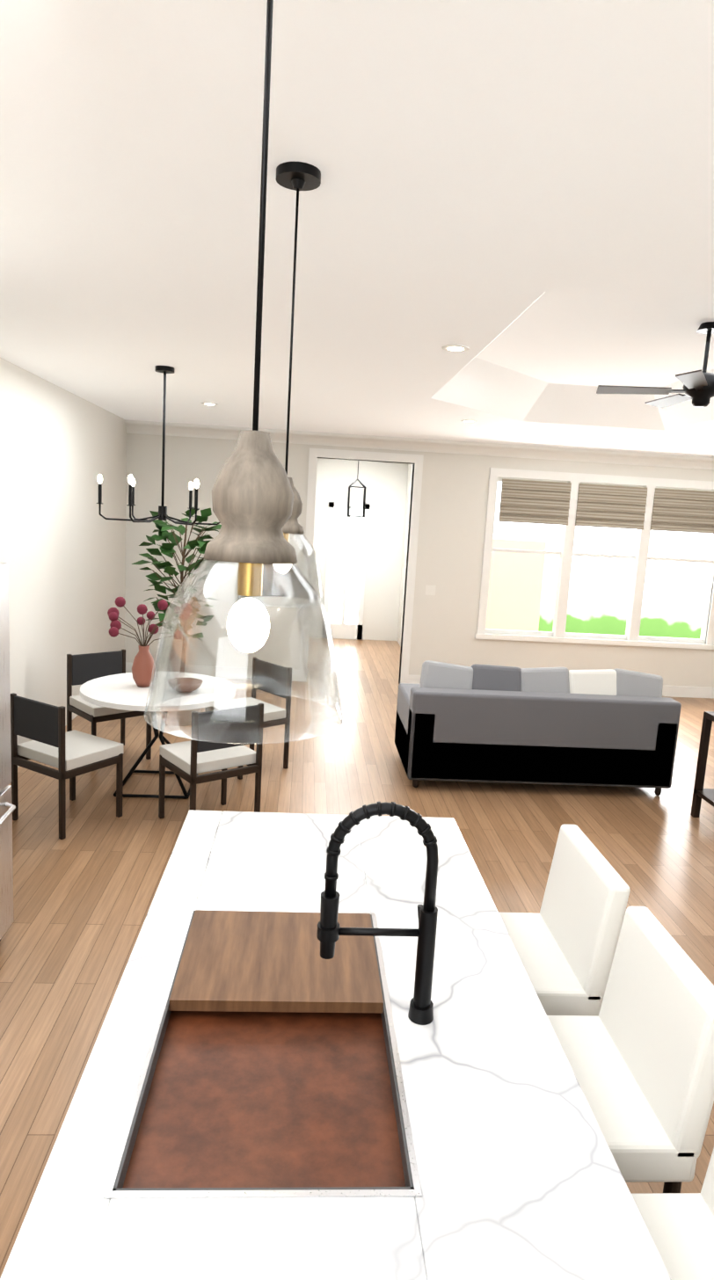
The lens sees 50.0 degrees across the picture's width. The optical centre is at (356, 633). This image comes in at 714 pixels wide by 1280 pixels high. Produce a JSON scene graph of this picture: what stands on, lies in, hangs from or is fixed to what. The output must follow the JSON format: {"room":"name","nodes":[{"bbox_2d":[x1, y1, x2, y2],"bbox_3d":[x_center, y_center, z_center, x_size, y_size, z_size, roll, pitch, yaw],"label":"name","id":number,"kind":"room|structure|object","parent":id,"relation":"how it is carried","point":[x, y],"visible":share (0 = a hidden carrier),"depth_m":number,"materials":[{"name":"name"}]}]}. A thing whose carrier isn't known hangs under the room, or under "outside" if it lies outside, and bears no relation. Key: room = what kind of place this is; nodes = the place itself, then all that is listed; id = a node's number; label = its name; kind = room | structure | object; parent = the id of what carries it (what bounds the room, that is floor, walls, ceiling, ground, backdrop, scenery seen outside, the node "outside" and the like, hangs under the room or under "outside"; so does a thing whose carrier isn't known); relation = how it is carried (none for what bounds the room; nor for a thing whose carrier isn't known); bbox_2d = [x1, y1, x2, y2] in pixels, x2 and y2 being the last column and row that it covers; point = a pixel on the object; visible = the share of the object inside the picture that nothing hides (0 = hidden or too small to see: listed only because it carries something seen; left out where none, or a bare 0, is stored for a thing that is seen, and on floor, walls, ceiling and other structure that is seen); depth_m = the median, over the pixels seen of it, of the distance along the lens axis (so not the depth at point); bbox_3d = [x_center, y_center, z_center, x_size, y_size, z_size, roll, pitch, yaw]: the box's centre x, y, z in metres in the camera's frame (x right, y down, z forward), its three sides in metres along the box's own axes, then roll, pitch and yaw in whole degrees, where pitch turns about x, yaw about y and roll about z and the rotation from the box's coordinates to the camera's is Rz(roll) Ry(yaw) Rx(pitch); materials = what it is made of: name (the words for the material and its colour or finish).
{"room":"open-plan kitchen","nodes":[
{"label":"open-plan kitchen","id":0,"kind":"room"},
{"bbox_2d":[0,357,126,767],"bbox_3d":[-2.473,-0.034,3.079,0.200,3.000,12.200,3,9,-4],"label":"wall","id":1,"kind":"structure","parent":0,"point":[62,548],"depth_m":6.58,"materials":[{"name":"white paint"}]},
{"bbox_2d":[346,460,366,517],"bbox_3d":[0.007,-2.107,10.614,0.240,0.960,0.240,3,9,-4],"label":"light","id":2,"kind":"object","parent":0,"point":[364,487],"visible":1,"depth_m":10.57,"materials":[{"name":"black metal"}]},
{"bbox_2d":[0,637,713,1278],"bbox_3d":[1.919,1.437,5.314,9.600,0.100,16.000,3,9,-4],"label":"floor","id":3,"kind":"structure","parent":0,"point":[84,889],"depth_m":4.92,"materials":[{"name":"brown wood"}]},
{"bbox_2d":[0,562,15,940],"bbox_3d":[-1.927,0.625,3.003,0.898,1.785,0.933,3,9,-4],"label":"fridge","id":4,"kind":"object","parent":3,"relation":"on","point":[7,808],"visible":1,"depth_m":3.42,"materials":[{"name":"grey"}]},
{"bbox_2d":[10,692,123,839],"bbox_3d":[-1.877,0.798,4.974,0.500,0.840,0.490,9,10,31],"label":"dining chair","id":5,"kind":"object","parent":3,"relation":"on","point":[71,755],"visible":0.98,"depth_m":4.80,"materials":[{"name":"brown wood"}]},
{"bbox_2d":[66,649,151,759],"bbox_3d":[-2.009,0.596,6.212,0.500,0.840,0.490,-5,12,-43],"label":"dining chair","id":6,"kind":"object","parent":3,"relation":"on","point":[82,669],"visible":0.54,"depth_m":6.21,"materials":[{"name":"brown wood"}]},
{"bbox_2d":[80,671,235,799],"bbox_3d":[-1.465,0.760,5.654,1.100,0.749,1.100,3,9,-4],"label":"dining table","id":7,"kind":"object","parent":3,"relation":"on","point":[121,691],"visible":0.65,"depth_m":5.46,"materials":[{"name":"white stone"}]},
{"bbox_2d":[107,596,192,687],"bbox_3d":[-1.517,0.064,5.534,0.630,0.654,0.386,3,9,-4],"label":"vase","id":8,"kind":"object","parent":7,"relation":"on","point":[142,668],"visible":0.81,"depth_m":5.53,"materials":[{"name":"pink ceramic"}]},
{"bbox_2d":[168,677,203,692],"bbox_3d":[-1.236,0.378,5.505,0.250,0.075,0.250,3,9,-4],"label":"bowl","id":9,"kind":"object","parent":7,"relation":"on","point":[185,687],"depth_m":5.48,"materials":[{"name":"brown wood"}]},
{"bbox_2d":[131,507,222,726],"bbox_3d":[-1.678,-0.171,7.275,0.929,2.063,0.854,3,9,-4],"label":"potted plant","id":10,"kind":"object","parent":3,"relation":"on","point":[167,549],"visible":0.44,"depth_m":7.15,"materials":[{"name":"green plant"}]},
{"bbox_2d":[158,702,263,818],"bbox_3d":[-0.968,0.840,5.037,0.500,0.840,0.490,-4,11,-38],"label":"dining chair","id":11,"kind":"object","parent":3,"relation":"on","point":[188,761],"visible":0.79,"depth_m":4.87,"materials":[{"name":"brown wood"}]},
{"bbox_2d":[204,656,291,779],"bbox_3d":[-0.887,0.663,6.193,0.490,0.840,0.500,-5,12,-43],"label":"dining chair","id":12,"kind":"object","parent":3,"relation":"on","point":[254,701],"visible":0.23,"depth_m":6.21,"materials":[{"name":"brown wood"}]},
{"bbox_2d":[0,800,671,1279],"bbox_3d":[-0.076,1.102,1.727,1.066,1.445,2.640,3,9,-4],"label":"kitchen island","id":13,"kind":"object","parent":3,"relation":"on","point":[327,1047],"visible":1,"depth_m":1.58,"materials":[{"name":"white stone"}]},
{"bbox_2d":[102,908,421,1279],"bbox_3d":[-0.194,1.009,1.801,0.544,0.253,0.954,3,9,-4],"label":"sink","id":14,"kind":"object","parent":13,"relation":"in","point":[269,1070],"depth_m":1.64,"materials":[{"name":"brown metal"}]},
{"bbox_2d":[316,800,438,1025],"bbox_3d":[0.052,0.637,1.780,0.286,0.529,0.097,3,9,-4],"label":"faucet","id":15,"kind":"object","parent":13,"relation":"on","point":[420,1008],"depth_m":1.76,"materials":[{"name":"black metal"}]},
{"bbox_2d":[394,660,681,795],"bbox_3d":[1.428,0.705,6.368,2.100,0.965,0.970,3,9,-4],"label":"sofa","id":16,"kind":"object","parent":3,"relation":"on","point":[476,723],"visible":1,"depth_m":5.92,"materials":[{"name":"grey fabric"}]},
{"bbox_2d":[498,824,630,1015],"bbox_3d":[0.503,1.212,2.551,0.533,1.040,0.470,3,9,-4],"label":"bar chair","id":17,"kind":"object","parent":3,"relation":"on","point":[564,941],"visible":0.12,"depth_m":2.41,"materials":[{"name":"white leather"}]},
{"bbox_2d":[546,906,713,1192],"bbox_3d":[0.538,1.302,1.990,0.533,1.040,0.470,3,9,-4],"label":"bar chair","id":18,"kind":"object","parent":3,"relation":"on","point":[638,1050],"visible":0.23,"depth_m":1.86,"materials":[{"name":"white leather"}]},
{"bbox_2d":[631,1148,713,1279],"bbox_3d":[0.574,1.393,1.418,0.533,1.040,0.470,3,9,-4],"label":"bar chair","id":19,"kind":"object","parent":3,"relation":"on","point":[680,1226],"visible":0.31,"depth_m":1.54,"materials":[{"name":"white leather"}]},
{"bbox_2d":[690,711,713,817],"bbox_3d":[2.715,1.017,5.377,0.360,0.800,0.600,3,9,-4],"label":"console table","id":20,"kind":"object","parent":3,"relation":"on","point":[701,792],"visible":1,"depth_m":5.62,"materials":[{"name":"brown wood"}]},
{"bbox_2d":[0,0,713,457],"bbox_3d":[2.206,-1.500,3.136,9.600,0.400,12.600,3,9,-4],"label":"ceiling","id":21,"kind":"structure","parent":0,"point":[515,197],"depth_m":2.37,"materials":[{"name":"white paint"}]},
{"bbox_2d":[96,365,219,525],"bbox_3d":[-1.347,-1.308,5.330,0.867,1.056,0.838,3,9,-4],"label":"dining chandelier","id":22,"kind":"object","parent":21,"relation":"hanging from","point":[164,370],"visible":0.92,"depth_m":5.30,"materials":[{"name":"black metal"}]},
{"bbox_2d":[201,402,218,405],"bbox_3d":[-1.346,-2.097,6.979,0.148,0.007,0.148,1,9,-13],"label":"recessed light","id":23,"kind":"object","parent":21,"relation":"in","point":[207,403],"depth_m":6.95,"materials":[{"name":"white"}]},
{"bbox_2d":[143,0,342,743],"bbox_3d":[-0.115,-0.480,0.923,0.260,1.190,0.260,3,9,-4],"label":"pendant light","id":24,"kind":"object","parent":21,"relation":"hanging from","point":[252,497],"visible":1,"depth_m":0.94,"materials":[{"name":"clear glass"}]},
{"bbox_2d":[237,161,324,607],"bbox_3d":[-0.194,-0.683,2.194,0.260,1.190,0.260,3,9,-4],"label":"pendant light","id":25,"kind":"object","parent":21,"relation":"hanging from","point":[297,177],"visible":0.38,"depth_m":2.20,"materials":[{"name":"clear glass"}]},
{"bbox_2d":[441,344,469,351],"bbox_3d":[0.533,-1.545,4.141,0.148,0.007,0.148,11,12,40],"label":"recessed light","id":26,"kind":"object","parent":21,"relation":"in","point":[454,348],"depth_m":4.12,"materials":[{"name":"white"}]},
{"bbox_2d":[460,419,477,422],"bbox_3d":[1.046,-1.987,7.146,0.148,0.007,0.148,1,9,-13],"label":"recessed light","id":27,"kind":"object","parent":21,"relation":"in","point":[466,420],"depth_m":7.12,"materials":[{"name":"white"}]},
{"bbox_2d":[596,321,713,407],"bbox_3d":[2.056,-1.596,4.567,1.180,0.470,1.136,3,9,-4],"label":"ceiling fan","id":28,"kind":"object","parent":21,"relation":"hanging from","point":[698,388],"visible":1,"depth_m":4.53,"materials":[{"name":"black metal"}]},
{"bbox_2d":[309,458,412,646],"bbox_3d":[-0.068,-1.202,11.084,2.160,3.100,3.350,3,9,-4],"label":"wall","id":29,"kind":"structure","parent":0,"point":[388,485],"depth_m":12.60,"materials":[{"name":"white paint"}]},
{"bbox_2d":[124,433,713,687],"bbox_3d":[1.731,-0.798,9.485,9.400,3.000,0.150,3,9,-4],"label":"wall","id":30,"kind":"structure","parent":0,"point":[454,498],"depth_m":9.30,"materials":[{"name":"white paint"}]},
{"bbox_2d":[298,447,423,683],"bbox_3d":[0.032,-0.787,9.381,1.360,2.820,0.190,3,9,-4],"label":"trim","id":31,"kind":"structure","parent":30,"relation":"attached to","point":[342,630],"depth_m":9.38,"materials":[{"name":"white"}]},
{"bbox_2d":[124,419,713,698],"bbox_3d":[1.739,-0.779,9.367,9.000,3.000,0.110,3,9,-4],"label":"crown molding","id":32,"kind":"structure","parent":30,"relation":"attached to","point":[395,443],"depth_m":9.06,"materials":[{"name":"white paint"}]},
{"bbox_2d":[425,584,436,595],"bbox_3d":[0.903,-0.537,9.394,0.120,0.120,0.007,3,9,-4],"label":"outlet","id":33,"kind":"object","parent":30,"relation":"attached to","point":[430,590],"visible":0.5,"depth_m":9.38,"materials":[{"name":"white plastic"}]},
{"bbox_2d":[474,467,713,649],"bbox_3d":[3.065,-0.907,9.500,3.090,2.080,0.150,3,9,-4],"label":"window frame","id":34,"kind":"structure","parent":30,"relation":"attached to","point":[640,557],"depth_m":9.47,"materials":[{"name":"white wood"}]},
{"bbox_2d":[498,478,713,533],"bbox_3d":[3.106,-1.552,9.333,2.750,0.510,0.041,3,9,-4],"label":"roman shade","id":35,"kind":"object","parent":30,"relation":"attached to","point":[545,502],"visible":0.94,"depth_m":9.33,"materials":[{"name":"fabric"}]},
{"bbox_2d":[485,538,546,631],"bbox_3d":[1.831,-0.407,10.746,1.490,1.850,0.100,3,9,-4],"label":"fence","id":36,"kind":"object","parent":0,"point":[515,589],"visible":0.29,"depth_m":10.68,"materials":[{"name":"beige"}]},
{"label":"outside","id":37,"kind":"structure","parent":0,"visible":0},
{"bbox_2d":[493,481,712,639],"bbox_3d":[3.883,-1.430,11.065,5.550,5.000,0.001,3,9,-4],"label":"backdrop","id":38,"kind":"structure","parent":37,"point":[673,598],"depth_m":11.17,"materials":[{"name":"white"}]},
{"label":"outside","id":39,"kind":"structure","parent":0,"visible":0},
{"bbox_2d":[327,507,363,623],"bbox_3d":[-0.198,-1.480,13.136,1.560,3.000,0.001,3,9,-4],"label":"door","id":40,"kind":"structure","parent":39,"point":[338,558],"depth_m":13.19,"materials":[{"name":"white"}]}
]}

